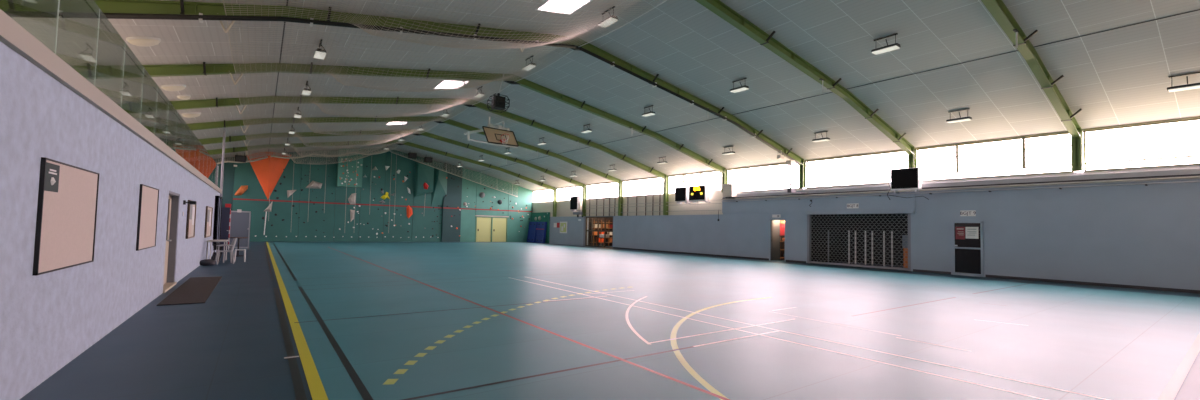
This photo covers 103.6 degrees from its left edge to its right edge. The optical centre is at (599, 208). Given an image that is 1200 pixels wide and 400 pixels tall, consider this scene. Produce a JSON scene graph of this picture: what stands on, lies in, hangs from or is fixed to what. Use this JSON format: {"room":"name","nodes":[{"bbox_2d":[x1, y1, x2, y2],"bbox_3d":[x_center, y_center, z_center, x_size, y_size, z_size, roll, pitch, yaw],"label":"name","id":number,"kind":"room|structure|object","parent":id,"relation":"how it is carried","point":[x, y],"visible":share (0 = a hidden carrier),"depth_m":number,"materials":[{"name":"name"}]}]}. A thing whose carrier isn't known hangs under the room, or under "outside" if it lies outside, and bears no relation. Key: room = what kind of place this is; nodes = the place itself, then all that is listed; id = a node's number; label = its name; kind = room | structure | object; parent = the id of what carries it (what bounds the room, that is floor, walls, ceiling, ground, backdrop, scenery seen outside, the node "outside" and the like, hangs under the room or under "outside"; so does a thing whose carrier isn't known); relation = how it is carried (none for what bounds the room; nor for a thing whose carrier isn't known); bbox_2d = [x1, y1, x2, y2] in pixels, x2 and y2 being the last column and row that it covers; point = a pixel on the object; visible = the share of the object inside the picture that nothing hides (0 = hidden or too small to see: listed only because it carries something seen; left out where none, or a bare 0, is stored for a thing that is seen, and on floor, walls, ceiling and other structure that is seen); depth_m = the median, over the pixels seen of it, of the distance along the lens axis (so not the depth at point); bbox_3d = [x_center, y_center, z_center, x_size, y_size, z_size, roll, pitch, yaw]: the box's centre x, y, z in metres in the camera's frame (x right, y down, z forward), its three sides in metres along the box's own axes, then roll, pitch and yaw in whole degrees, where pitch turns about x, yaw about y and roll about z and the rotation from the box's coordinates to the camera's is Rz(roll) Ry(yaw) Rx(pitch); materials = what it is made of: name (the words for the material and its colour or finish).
{"room":"sports hall","nodes":[
{"label":"sports hall","id":0,"kind":"room"},
{"bbox_2d":[0,41,219,399],"bbox_3d":[-10.451,0.278,8.612,3.820,2.720,29.400,3,-3,-36],"label":"wall","id":1,"kind":"structure","parent":0,"point":[47,320],"depth_m":4.70,"materials":[{"name":"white paint"}]},
{"bbox_2d":[32,157,99,275],"bbox_3d":[-5.245,0.084,4.663,0.090,1.000,1.660,3,-3,-36],"label":"notice board","id":2,"kind":"object","parent":1,"relation":"attached to","point":[67,194],"visible":1,"depth_m":4.50,"materials":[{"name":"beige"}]},
{"bbox_2d":[44,162,59,191],"bbox_3d":[-4.875,-0.272,4.175,0.090,0.245,0.340,3,-3,-36],"label":"poster","id":3,"kind":"object","parent":2,"relation":"attached to","point":[52,174],"depth_m":4.18,"materials":[{"name":"black paper"}]},
{"bbox_2d":[0,9,221,193],"bbox_3d":[-10.414,-1.164,8.708,3.870,0.170,29.450,3,-3,-36],"label":"trim","id":4,"kind":"structure","parent":1,"relation":"on","point":[13,35],"depth_m":4.47,"materials":[{"name":"beige wood"}]},
{"bbox_2d":[54,0,219,186],"bbox_3d":[-8.988,-1.669,9.873,0.060,1.020,29.050,3,-3,-36],"label":"glass railing","id":5,"kind":"object","parent":4,"relation":"on","point":[168,125],"visible":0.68,"depth_m":10.45,"materials":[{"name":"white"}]},
{"bbox_2d":[71,62,727,192],"bbox_3d":[-3.616,-3.118,19.574,27.310,4.950,0.477,3,-3,-36],"label":"roof frame","id":6,"kind":"object","parent":4,"relation":"on","point":[130,71],"visible":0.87,"depth_m":16.24,"materials":[{"name":"green metal"}]},
{"bbox_2d":[0,0,807,193],"bbox_3d":[-0.763,-3.223,15.616,27.310,4.950,0.477,3,-3,-36],"label":"roof frame","id":7,"kind":"object","parent":4,"relation":"on","point":[88,6],"visible":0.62,"depth_m":11.31,"materials":[{"name":"green metal"}]},
{"bbox_2d":[695,0,916,167],"bbox_3d":[2.090,-3.329,11.658,27.310,4.950,0.477,3,-3,-36],"label":"roof frame","id":8,"kind":"object","parent":4,"relation":"on","point":[719,8],"visible":0.89,"depth_m":15.03,"materials":[{"name":"green metal"}]},
{"bbox_2d":[981,0,1082,171],"bbox_3d":[4.942,-3.435,7.700,27.310,4.950,0.477,3,-3,-36],"label":"roof frame","id":9,"kind":"object","parent":4,"relation":"on","point":[998,9],"visible":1,"depth_m":13.10,"materials":[{"name":"green metal"}]},
{"bbox_2d":[136,184,158,250],"bbox_3d":[-7.572,0.156,7.916,0.028,1.030,1.500,3,-3,-36],"label":"notice board","id":10,"kind":"object","parent":1,"relation":"attached to","point":[148,196],"visible":1,"depth_m":7.81,"materials":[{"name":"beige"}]},
{"bbox_2d":[163,191,178,292],"bbox_3d":[-9.399,0.689,10.204,0.280,2.080,1.670,3,-3,-36],"label":"door","id":11,"kind":"structure","parent":1,"relation":"in","point":[173,201],"depth_m":10.80,"materials":[{"name":"grey"}]},
{"bbox_2d":[185,200,195,238],"bbox_3d":[-11.071,0.301,12.788,0.050,1.000,1.500,3,-3,-36],"label":"case","id":12,"kind":"object","parent":1,"relation":"attached to","point":[191,209],"visible":0.86,"depth_m":12.62,"materials":[{"name":"beige"}]},
{"bbox_2d":[189,204,192,218],"bbox_3d":[-10.885,0.095,12.557,0.004,0.400,0.600,3,-3,-36],"label":"poster","id":13,"kind":"object","parent":12,"relation":"attached to","point":[191,205],"depth_m":12.61,"materials":[{"name":"grey paper"}]},
{"bbox_2d":[192,207,194,224],"bbox_3d":[-11.260,0.209,13.070,0.004,0.500,0.525,3,-3,-36],"label":"poster","id":14,"kind":"object","parent":12,"relation":"attached to","point":[193,208],"depth_m":13.05,"materials":[{"name":"white paper"}]},
{"bbox_2d":[204,206,212,237],"bbox_3d":[-14.229,0.493,17.165,0.050,1.090,2.100,3,-3,-36],"label":"case","id":15,"kind":"object","parent":1,"relation":"attached to","point":[208,216],"visible":1,"depth_m":16.94,"materials":[{"name":"beige"}]},
{"bbox_2d":[212,196,221,245],"bbox_3d":[-16.417,0.527,20.272,0.130,2.050,2.100,3,-3,-36],"label":"display case","id":16,"kind":"object","parent":1,"relation":"attached to","point":[218,200],"visible":0.83,"depth_m":19.46,"materials":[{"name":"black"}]},
{"bbox_2d":[145,116,622,215],"bbox_3d":[-9.326,-2.696,27.481,27.310,5.370,0.477,3,-3,-36],"label":"roof frame","id":17,"kind":"object","parent":1,"relation":"on","point":[235,123],"visible":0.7,"depth_m":26.33,"materials":[{"name":"green metal"}]},
{"bbox_2d":[117,96,668,214],"bbox_3d":[-6.473,-2.802,23.523,27.310,5.370,0.477,3,-3,-36],"label":"roof frame","id":18,"kind":"object","parent":1,"relation":"on","point":[129,107],"visible":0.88,"depth_m":21.55,"materials":[{"name":"green metal"}]},
{"bbox_2d":[227,20,573,91],"bbox_3d":[-5.985,-4.583,15.043,9.372,1.954,4.888,3,-3,-36],"label":"net","id":19,"kind":"object","parent":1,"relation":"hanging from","point":[253,66],"visible":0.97,"depth_m":14.25,"materials":[{"name":"black fabric"}]},
{"bbox_2d":[217,0,666,52],"bbox_3d":[-3.132,-4.689,11.085,9.372,1.954,4.888,3,-3,-36],"label":"net","id":20,"kind":"object","parent":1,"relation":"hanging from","point":[581,40],"visible":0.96,"depth_m":11.24,"materials":[{"name":"black fabric"}]},
{"bbox_2d":[588,217,612,245],"bbox_3d":[1.464,1.728,38.769,3.300,2.900,4.150,3,-3,-36],"label":"wall","id":21,"kind":"structure","parent":0,"point":[607,218],"depth_m":40.02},
{"bbox_2d":[11,0,1199,190],"bbox_3d":[-5.044,-4.205,21.629,27.800,2.906,44.400,3,-3,-36],"label":"ceiling","id":22,"kind":"structure","parent":0,"point":[1116,59],"depth_m":14.86,"materials":[{"name":"grey"}]},
{"bbox_2d":[126,36,160,46],"bbox_3d":[-11.019,-4.041,11.400,0.617,0.281,0.350,3,-3,-30],"label":"lamp","id":23,"kind":"object","parent":22,"relation":"attached to","point":[144,41],"visible":1,"depth_m":11.31,"materials":[{"name":"white paint"}]},
{"bbox_2d":[161,84,185,90],"bbox_3d":[-13.872,-3.935,15.358,0.617,0.281,0.350,3,-3,-30],"label":"lamp","id":24,"kind":"object","parent":22,"relation":"attached to","point":[172,87],"visible":1,"depth_m":15.27,"materials":[{"name":"white paint"}]},
{"bbox_2d":[177,95,190,99],"bbox_3d":[-14.678,-3.919,16.651,0.372,0.202,0.279,3,-3,-29],"label":"lamp","id":25,"kind":"object","parent":22,"relation":"attached to","point":[182,97],"visible":1,"depth_m":16.58,"materials":[{"name":"white paint"}]},
{"bbox_2d":[181,112,200,117],"bbox_3d":[-16.725,-3.829,19.316,0.617,0.281,0.350,3,-3,-30],"label":"lamp","id":26,"kind":"object","parent":22,"relation":"attached to","point":[193,114],"visible":1,"depth_m":19.23,"materials":[{"name":"white paint"}]},
{"bbox_2d":[235,153,245,161],"bbox_3d":[-24.647,-3.516,32.376,0.600,0.648,0.420,3,-3,-36],"label":"loudspeaker","id":27,"kind":"object","parent":22,"relation":"attached to","point":[238,158],"visible":1,"depth_m":32.23,"materials":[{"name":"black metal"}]},
{"bbox_2d":[314,39,326,58],"bbox_3d":[-8.032,-4.571,13.567,0.286,0.390,0.660,3,-3,-36],"label":"lamp","id":28,"kind":"object","parent":22,"relation":"hanging from","point":[317,55],"visible":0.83,"depth_m":13.45,"materials":[{"name":"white metal"}]},
{"bbox_2d":[432,80,467,88],"bbox_3d":[-6.393,-5.493,20.291,1.160,0.583,1.510,3,-3,-36],"label":"window","id":29,"kind":"structure","parent":22,"relation":"attached to","point":[449,82],"depth_m":20.89,"materials":[{"name":"white paint"}]},
{"bbox_2d":[464,116,518,147],"bbox_3d":[-5.858,-4.226,25.690,2.735,1.694,1.761,3,-3,-36],"label":"goal","id":30,"kind":"object","parent":22,"relation":"hanging from","point":[499,135],"visible":1,"depth_m":25.71,"materials":[{"name":"beige"}]},
{"bbox_2d":[487,75,509,112],"bbox_3d":[-4.124,-4.759,19.225,0.682,1.581,0.686,3,-3,-36],"label":"cage","id":31,"kind":"object","parent":22,"relation":"hanging from","point":[498,102],"visible":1,"depth_m":19.07,"materials":[{"name":"white paint"}]},
{"bbox_2d":[523,55,535,70],"bbox_3d":[-2.615,-5.392,17.494,0.286,0.390,0.660,3,-3,-36],"label":"lamp","id":32,"kind":"object","parent":22,"relation":"hanging from","point":[531,63],"visible":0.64,"depth_m":17.40,"materials":[{"name":"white metal"}]},
{"bbox_2d":[535,0,592,14],"bbox_3d":[-0.883,-5.697,12.647,1.160,0.583,1.460,3,-3,-36],"label":"window","id":33,"kind":"structure","parent":22,"relation":"attached to","point":[571,6],"depth_m":13.22,"materials":[{"name":"white paint"}]},
{"bbox_2d":[598,6,618,27],"bbox_3d":[0.238,-5.497,13.536,0.286,0.390,0.660,3,-3,-36],"label":"lamp","id":34,"kind":"object","parent":22,"relation":"hanging from","point":[613,7],"visible":0.66,"depth_m":13.42,"materials":[{"name":"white metal"}]},
{"bbox_2d":[642,105,655,116],"bbox_3d":[2.152,-4.312,20.901,0.286,0.390,0.660,3,-3,-36],"label":"lamp","id":35,"kind":"object","parent":22,"relation":"hanging from","point":[650,113],"visible":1,"depth_m":20.76,"materials":[{"name":"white metal"}]},
{"bbox_2d":[730,78,748,92],"bbox_3d":[5.005,-4.418,16.943,0.286,0.390,0.660,3,-3,-36],"label":"lamp","id":36,"kind":"object","parent":22,"relation":"hanging from","point":[742,88],"visible":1,"depth_m":16.88,"materials":[{"name":"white metal"}]},
{"bbox_2d":[812,131,829,141],"bbox_3d":[9.401,-3.054,20.075,0.286,0.390,0.660,3,-3,-36],"label":"lamp","id":37,"kind":"object","parent":22,"relation":"hanging from","point":[822,138],"visible":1,"depth_m":20.00,"materials":[{"name":"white metal"}]},
{"bbox_2d":[871,33,900,54],"bbox_3d":[7.858,-4.524,12.985,0.286,0.390,0.660,3,-3,-36],"label":"lamp","id":38,"kind":"object","parent":22,"relation":"hanging from","point":[895,46],"visible":1,"depth_m":12.91,"materials":[{"name":"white metal"}]},
{"bbox_2d":[946,108,971,122],"bbox_3d":[12.253,-3.160,16.117,0.286,0.390,0.660,3,-3,-36],"label":"lamp","id":39,"kind":"object","parent":22,"relation":"hanging from","point":[967,118],"visible":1,"depth_m":16.04,"materials":[{"name":"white metal"}]},
{"bbox_2d":[1167,72,1199,91],"bbox_3d":[15.112,-3.266,12.151,0.286,0.390,0.660,3,-3,-36],"label":"lamp","id":40,"kind":"object","parent":22,"relation":"hanging from","point":[1187,86],"visible":1,"depth_m":12.16,"materials":[{"name":"grey"}]},
{"bbox_2d":[19,242,1199,399],"bbox_3d":[-3.647,2.473,22.458,31.800,0.206,44.600,3,-3,-36],"label":"floor","id":41,"kind":"structure","parent":0,"point":[362,320],"depth_m":6.83,"materials":[{"name":"teal rubber"}]},
{"bbox_2d":[157,276,221,305],"bbox_3d":[-8.813,1.740,10.308,0.640,0.014,4.900,3,-3,-36],"label":"doormat","id":42,"kind":"object","parent":41,"relation":"on","point":[194,290],"visible":1,"depth_m":9.69,"materials":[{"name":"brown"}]},
{"bbox_2d":[200,259,215,265],"bbox_3d":[-12.918,1.780,15.548,0.440,0.200,0.429,3,-3,-36],"label":"bag","id":43,"kind":"object","parent":41,"relation":"on","point":[206,262],"visible":1,"depth_m":15.41,"materials":[{"name":"grey fabric"}]},
{"bbox_2d":[211,244,221,261],"bbox_3d":[-13.806,1.605,17.009,0.302,0.628,1.016,3,-3,-36],"label":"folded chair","id":44,"kind":"object","parent":41,"relation":"on","point":[214,245],"visible":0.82,"depth_m":17.08,"materials":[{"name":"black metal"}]},
{"bbox_2d":[206,240,227,262],"bbox_3d":[-13.829,1.541,17.055,0.540,0.765,1.500,3,-3,-36],"label":"folding table","id":45,"kind":"object","parent":41,"relation":"on","point":[210,241],"visible":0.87,"depth_m":16.63,"materials":[{"name":"white plastic"}]},
{"bbox_2d":[217,128,225,250],"bbox_3d":[-17.493,-0.979,21.818,0.200,6.044,0.200,3,-3,-36],"label":"steel pole","id":46,"kind":"object","parent":41,"relation":"on","point":[224,129],"visible":0.41,"depth_m":21.85,"materials":[{"name":"grey metal"}]},
{"bbox_2d":[220,207,229,249],"bbox_3d":[-17.524,0.992,22.008,0.360,2.080,0.110,3,-3,-36],"label":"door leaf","id":47,"kind":"structure","parent":41,"relation":"on","point":[225,218],"depth_m":22.04,"materials":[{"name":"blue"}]},
{"bbox_2d":[215,238,236,263],"bbox_3d":[-12.931,1.469,16.344,0.540,0.893,0.558,-1,-3,44],"label":"garden chair","id":48,"kind":"object","parent":41,"relation":"on","point":[232,245],"visible":0.98,"depth_m":16.31,"materials":[{"name":"grey plastic"}]},
{"bbox_2d":[230,237,247,256],"bbox_3d":[-15.190,1.617,19.833,0.640,0.790,0.640,3,-3,-36],"label":"side table","id":49,"kind":"object","parent":41,"relation":"on","point":[237,255],"visible":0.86,"depth_m":19.81,"materials":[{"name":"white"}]},
{"bbox_2d":[229,209,250,248],"bbox_3d":[-18.934,1.100,24.792,0.910,2.080,0.400,3,-3,-36],"label":"screen","id":50,"kind":"object","parent":41,"relation":"on","point":[240,220],"visible":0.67,"depth_m":24.81,"materials":[{"name":"grey plastic"}]},
{"bbox_2d":[234,249,245,261],"bbox_3d":[-13.096,1.720,17.172,0.336,0.451,0.376,3,-3,-36],"label":"stool","id":51,"kind":"object","parent":41,"relation":"on","point":[235,251],"visible":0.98,"depth_m":17.10,"materials":[{"name":"white plastic"}]},
{"bbox_2d":[214,148,533,241],"bbox_3d":[-17.532,-1.145,38.766,27.100,7.810,1.430,3,-3,-36],"label":"wall","id":52,"kind":"structure","parent":41,"relation":"on","point":[388,196],"depth_m":38.37,"materials":[{"name":"green paint"}]},
{"bbox_2d":[214,146,517,196],"bbox_3d":[-17.017,-3.303,38.623,22.636,3.510,0.122,3,-3,-36],"label":"roof frame","id":53,"kind":"object","parent":52,"relation":"hanging from","point":[353,149],"visible":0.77,"depth_m":38.23,"materials":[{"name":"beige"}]},
{"bbox_2d":[475,216,507,241],"bbox_3d":[-10.228,1.988,44.539,3.210,2.360,0.150,3,-3,-36],"label":"door","id":54,"kind":"structure","parent":52,"relation":"in","point":[487,229],"depth_m":44.46,"materials":[{"name":"yellow wood"}]},
{"bbox_2d":[532,116,1199,190],"bbox_3d":[6.070,-2.253,29.588,0.280,0.100,44.000,3,-3,-36],"label":"trim","id":55,"kind":"structure","parent":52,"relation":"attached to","point":[1195,116],"depth_m":18.12,"materials":[{"name":"beige"}]},
{"bbox_2d":[207,140,556,216],"bbox_3d":[-15.035,-1.252,35.312,27.310,7.840,0.477,3,-3,-36],"label":"roof frame","id":56,"kind":"object","parent":41,"relation":"on","point":[236,149],"visible":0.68,"depth_m":36.83,"materials":[{"name":"green metal"}]},
{"bbox_2d":[248,144,397,163],"bbox_3d":[-20.225,-4.055,34.800,9.372,1.954,4.888,3,-3,-36],"label":"net","id":57,"kind":"object","parent":56,"relation":"hanging from","point":[269,152],"visible":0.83,"depth_m":33.90,"materials":[{"name":"white fabric"}]},
{"bbox_2d":[246,134,415,156],"bbox_3d":[-17.384,-4.160,30.859,9.372,1.954,4.848,3,-3,-36],"label":"net","id":58,"kind":"object","parent":56,"relation":"hanging from","point":[276,139],"visible":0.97,"depth_m":30.20,"materials":[{"name":"white fabric"}]},
{"bbox_2d":[198,129,586,215],"bbox_3d":[-12.206,-1.357,31.386,27.310,7.840,0.477,3,-3,-36],"label":"roof frame","id":59,"kind":"object","parent":41,"relation":"on","point":[242,137],"visible":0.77,"depth_m":32.29,"materials":[{"name":"green metal"}]},
{"bbox_2d":[243,121,437,147],"bbox_3d":[-14.543,-4.266,26.917,9.372,1.954,4.888,3,-3,-36],"label":"net","id":60,"kind":"object","parent":59,"relation":"hanging from","point":[273,124],"visible":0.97,"depth_m":26.17,"materials":[{"name":"white fabric"}]},
{"bbox_2d":[527,222,537,242],"bbox_3d":[-6.561,2.306,45.915,0.443,2.000,1.550,3,-3,-36],"label":"mat","id":61,"kind":"object","parent":41,"relation":"on","point":[531,237],"visible":0.94,"depth_m":45.72,"materials":[{"name":"blue plastic"}]},
{"bbox_2d":[536,222,546,242],"bbox_3d":[-5.554,2.272,44.577,0.375,2.000,1.500,3,-3,-36],"label":"mat","id":62,"kind":"object","parent":41,"relation":"on","point":[541,226],"visible":0.89,"depth_m":44.34,"materials":[{"name":"blue plastic"}]},
{"bbox_2d":[590,220,612,245],"bbox_3d":[0.295,2.104,39.981,2.350,2.200,0.500,3,-3,-36],"label":"shelving unit","id":63,"kind":"object","parent":41,"relation":"on","point":[593,242],"visible":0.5,"depth_m":39.59,"materials":[{"name":"brown wood"}]},
{"bbox_2d":[780,221,784,257],"bbox_3d":[10.052,1.727,25.139,0.475,2.120,0.940,3,-3,-36],"label":"shelf rack","id":64,"kind":"object","parent":41,"relation":"on","point":[782,226],"visible":0.19,"depth_m":25.27,"materials":[{"name":"red metal"}]},
{"bbox_2d":[848,231,849,263],"bbox_3d":[11.815,1.884,22.398,0.280,1.650,0.280,3,-3,-36],"label":"net post","id":65,"kind":"object","parent":41,"relation":"on","point":[848,231],"visible":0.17,"depth_m":22.38,"materials":[{"name":"grey metal"}]},
{"bbox_2d":[883,231,884,265],"bbox_3d":[12.721,1.851,21.141,0.280,1.650,0.280,3,-3,-36],"label":"net post","id":66,"kind":"object","parent":41,"relation":"on","point":[883,231],"visible":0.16,"depth_m":21.12,"materials":[{"name":"silver metal"}]},
{"bbox_2d":[891,231,892,266],"bbox_3d":[12.914,1.843,20.873,0.280,1.650,0.280,3,-3,-36],"label":"net post","id":67,"kind":"object","parent":41,"relation":"on","point":[891,231],"visible":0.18,"depth_m":20.85,"materials":[{"name":"grey metal"}]},
{"bbox_2d":[903,248,907,267],"bbox_3d":[13.191,2.172,20.207,0.300,0.950,0.250,3,-3,-36],"label":"wooden crate","id":68,"kind":"object","parent":41,"relation":"on","point":[904,249],"visible":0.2,"depth_m":20.14,"materials":[{"name":"orange wood"}]},
{"bbox_2d":[902,235,907,247],"bbox_3d":[13.192,1.423,20.259,0.300,0.550,0.300,3,-3,-36],"label":"bin","id":69,"kind":"object","parent":68,"relation":"on","point":[905,237],"visible":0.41,"depth_m":20.19,"materials":[{"name":"plastic"}]},
{"bbox_2d":[675,187,689,203],"bbox_3d":[5.266,-0.798,29.919,0.515,1.040,0.980,3,-3,-36],"label":"wall screen","id":70,"kind":"object","parent":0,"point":[681,193],"visible":0.86,"depth_m":29.66,"materials":[{"name":"white paint"}]},
{"bbox_2d":[781,220,784,259],"bbox_3d":[10.450,1.608,25.429,2.300,2.400,1.500,3,-3,-36],"label":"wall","id":71,"kind":"structure","parent":0,"point":[783,243],"depth_m":25.95,"materials":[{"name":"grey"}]},
{"bbox_2d":[811,213,907,265],"bbox_3d":[13.045,1.441,22.520,3.100,2.600,4.940,3,-3,-36],"label":"wall","id":72,"kind":"structure","parent":0,"point":[866,217],"depth_m":24.14,"materials":[{"name":"black"}]},
{"bbox_2d":[549,179,1199,289],"bbox_3d":[5.994,1.230,29.440,0.280,3.300,44.000,3,-3,-36],"label":"wall","id":73,"kind":"structure","parent":0,"point":[1137,235],"depth_m":16.50,"materials":[{"name":"grey paint"}]},
{"bbox_2d":[240,103,468,134],"bbox_3d":[-11.690,-4.371,22.959,9.372,1.954,4.888,3,-3,-36],"label":"net","id":74,"kind":"object","parent":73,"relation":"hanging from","point":[301,115],"visible":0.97,"depth_m":22.26,"materials":[{"name":"white fabric"}]},
{"bbox_2d":[236,72,510,117],"bbox_3d":[-8.838,-4.477,19.001,9.372,1.954,4.888,3,-3,-36],"label":"net","id":75,"kind":"object","parent":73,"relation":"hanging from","point":[284,85],"visible":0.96,"depth_m":18.25,"materials":[{"name":"white fabric"}]},
{"bbox_2d":[531,212,549,242],"bbox_3d":[-5.848,1.848,45.363,0.296,2.900,3.500,3,-3,-36],"label":"panel","id":76,"kind":"object","parent":73,"relation":"attached to","point":[541,216],"visible":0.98,"depth_m":44.64,"materials":[{"name":"teal"}]},
{"bbox_2d":[560,222,566,232],"bbox_3d":[-3.258,1.701,41.993,0.040,1.020,1.200,3,-3,-36],"label":"notice board","id":77,"kind":"object","parent":73,"relation":"attached to","point":[563,225],"visible":1,"depth_m":41.94,"materials":[{"name":"paper"}]},
{"bbox_2d":[557,186,579,200],"bbox_3d":[-2.574,-1.309,41.457,0.090,1.158,4.600,3,-3,-36],"label":"window","id":78,"kind":"structure","parent":73,"relation":"in","point":[575,191],"depth_m":42.10,"materials":[{"name":"beige"}]},
{"bbox_2d":[570,196,581,211],"bbox_3d":[-2.019,-0.363,40.013,0.515,1.270,1.150,3,-3,-36],"label":"loudspeaker","id":79,"kind":"object","parent":73,"relation":"attached to","point":[575,200],"visible":1,"depth_m":39.72,"materials":[{"name":"black plastic"}]},
{"bbox_2d":[583,217,585,245],"bbox_3d":[-1.271,1.914,39.258,0.090,2.450,0.250,3,-3,-36],"label":"trim","id":80,"kind":"structure","parent":73,"relation":"attached to","point":[584,228],"depth_m":39.20,"materials":[{"name":"grey metal"}]},
{"bbox_2d":[585,216,612,247],"bbox_3d":[-0.058,1.878,37.668,0.080,2.440,3.750,3,-3,-36],"label":"door","id":81,"kind":"structure","parent":73,"relation":"in","point":[605,217],"depth_m":37.77,"materials":[{"name":"brown"}]},
{"bbox_2d":[587,182,618,198],"bbox_3d":[0.280,-1.413,37.524,0.060,1.158,4.640,3,-3,-36],"label":"window","id":82,"kind":"structure","parent":73,"relation":"in","point":[610,182],"depth_m":37.93,"materials":[{"name":"beige glass"}]},
{"bbox_2d":[532,190,722,216],"bbox_3d":[0.313,-0.100,37.588,0.100,1.460,24.200,3,-3,-36],"label":"trim","id":83,"kind":"structure","parent":73,"relation":"attached to","point":[563,207],"depth_m":34.03,"materials":[{"name":"beige"}]},
{"bbox_2d":[623,177,663,195],"bbox_3d":[3.132,-1.519,33.566,0.060,1.158,4.640,3,-3,-36],"label":"window","id":84,"kind":"structure","parent":73,"relation":"in","point":[656,177],"depth_m":33.87,"materials":[{"name":"beige"}]},
{"bbox_2d":[585,171,721,215],"bbox_3d":[3.051,-0.792,33.513,0.192,2.618,14.440,3,-3,-36],"label":"window","id":85,"kind":"structure","parent":73,"relation":"in","point":[683,181],"depth_m":32.56,"materials":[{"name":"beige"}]},
{"bbox_2d":[689,185,710,202],"bbox_3d":[6.143,-0.852,28.894,0.652,1.020,1.350,3,-3,-36],"label":"scoreboard","id":86,"kind":"object","parent":73,"relation":"attached to","point":[697,194],"visible":1,"depth_m":28.60,"materials":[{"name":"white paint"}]},
{"bbox_2d":[723,184,736,198],"bbox_3d":[7.417,-0.968,26.918,0.540,0.820,0.650,3,-3,-36],"label":"wall heater","id":87,"kind":"object","parent":73,"relation":"attached to","point":[729,190],"visible":1,"depth_m":26.70,"materials":[{"name":"beige metal"}]},
{"bbox_2d":[728,163,799,191],"bbox_3d":[8.828,-1.631,25.641,0.080,1.358,4.640,3,-3,-36],"label":"window","id":88,"kind":"structure","parent":73,"relation":"in","point":[783,163],"depth_m":25.66,"materials":[{"name":"beige"}]},
{"bbox_2d":[770,219,785,260],"bbox_3d":[9.581,1.669,24.850,1.020,2.190,0.920,3,-3,-36],"label":"door","id":89,"kind":"structure","parent":73,"relation":"in","point":[775,236],"depth_m":25.07,"materials":[{"name":"grey"}]},
{"bbox_2d":[722,192,914,212],"bbox_3d":[10.088,-0.197,23.552,0.070,0.730,10.000,3,-3,-36],"label":"trim","id":90,"kind":"structure","parent":73,"relation":"attached to","point":[876,202],"depth_m":22.62,"materials":[{"name":"grey paint"}]},
{"bbox_2d":[847,203,858,207],"bbox_3d":[11.506,-0.108,21.501,0.016,0.220,0.520,3,-3,-36],"label":"room sign","id":91,"kind":"object","parent":73,"relation":"attached to","point":[854,205],"visible":1,"depth_m":21.46,"materials":[{"name":"grey plastic"}]},
{"bbox_2d":[806,150,907,187],"bbox_3d":[11.680,-1.737,21.683,0.080,1.358,4.640,3,-3,-36],"label":"window","id":92,"kind":"structure","parent":73,"relation":"in","point":[807,182],"depth_m":21.77,"materials":[{"name":"beige"}]},
{"bbox_2d":[804,209,914,270],"bbox_3d":[11.585,1.381,21.383,0.400,2.560,4.800,3,-3,-36],"label":"security gate","id":93,"kind":"object","parent":73,"relation":"in","point":[908,211],"visible":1,"depth_m":21.24,"materials":[{"name":"grey metal"}]},
{"bbox_2d":[613,247,1199,293],"bbox_3d":[9.850,2.674,23.735,0.040,0.100,30.300,3,-3,-36],"label":"baseboard","id":94,"kind":"structure","parent":73,"relation":"attached to","point":[914,270],"depth_m":16.38,"materials":[{"name":"grey"}]},
{"bbox_2d":[887,167,928,199],"bbox_3d":[12.709,-0.989,19.611,0.485,1.308,1.521,3,-3,-36],"label":"wall screen","id":95,"kind":"object","parent":73,"relation":"attached to","point":[904,178],"visible":1,"depth_m":19.40,"materials":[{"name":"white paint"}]},
{"bbox_2d":[721,174,1199,201],"bbox_3d":[12.919,-0.689,19.576,0.160,0.280,19.780,3,-3,-36],"label":"pipe","id":96,"kind":"object","parent":73,"relation":"attached to","point":[1194,175],"visible":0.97,"depth_m":17.04,"materials":[{"name":"grey metal"}]},
{"bbox_2d":[723,164,1199,199],"bbox_3d":[13.100,-0.895,19.700,0.300,0.430,19.800,3,-3,-36],"label":"trim","id":97,"kind":"structure","parent":73,"relation":"attached to","point":[1185,169],"depth_m":16.84,"materials":[{"name":"grey metal"}]},
{"bbox_2d":[952,221,983,276],"bbox_3d":[14.032,1.531,18.013,0.110,2.080,0.960,3,-3,-36],"label":"door","id":98,"kind":"structure","parent":73,"relation":"in","point":[967,254],"depth_m":18.00,"materials":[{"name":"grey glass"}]},
{"bbox_2d":[956,227,964,238],"bbox_3d":[13.902,0.957,18.218,0.010,0.480,0.300,3,-3,-36],"label":"poster","id":99,"kind":"object","parent":98,"relation":"attached to","point":[960,231],"visible":1,"depth_m":18.21,"materials":[{"name":"red paper"}]},
{"bbox_2d":[965,227,978,238],"bbox_3d":[14.119,0.928,17.919,0.010,0.440,0.400,3,-3,-36],"label":"poster","id":100,"kind":"object","parent":98,"relation":"attached to","point":[971,232],"visible":1,"depth_m":17.90,"materials":[{"name":"white paper"}]},
{"bbox_2d":[960,210,975,215],"bbox_3d":[14.064,0.192,18.044,0.016,0.220,0.485,3,-3,-36],"label":"room sign","id":101,"kind":"object","parent":73,"relation":"attached to","point":[965,212],"visible":1,"depth_m":18.03,"materials":[{"name":"white plastic"}]},
{"bbox_2d":[917,132,1073,180],"bbox_3d":[14.529,-1.843,17.722,0.090,1.358,4.640,3,-3,-36],"label":"window","id":102,"kind":"structure","parent":73,"relation":"in","point":[1024,149],"depth_m":17.36,"materials":[{"name":"beige"}]},
{"bbox_2d":[1083,118,1199,170],"bbox_3d":[17.427,-1.950,13.710,0.080,1.358,4.780,3,-3,-36],"label":"window","id":103,"kind":"structure","parent":73,"relation":"in","point":[1084,131],"depth_m":14.67,"materials":[{"name":"beige glass"}]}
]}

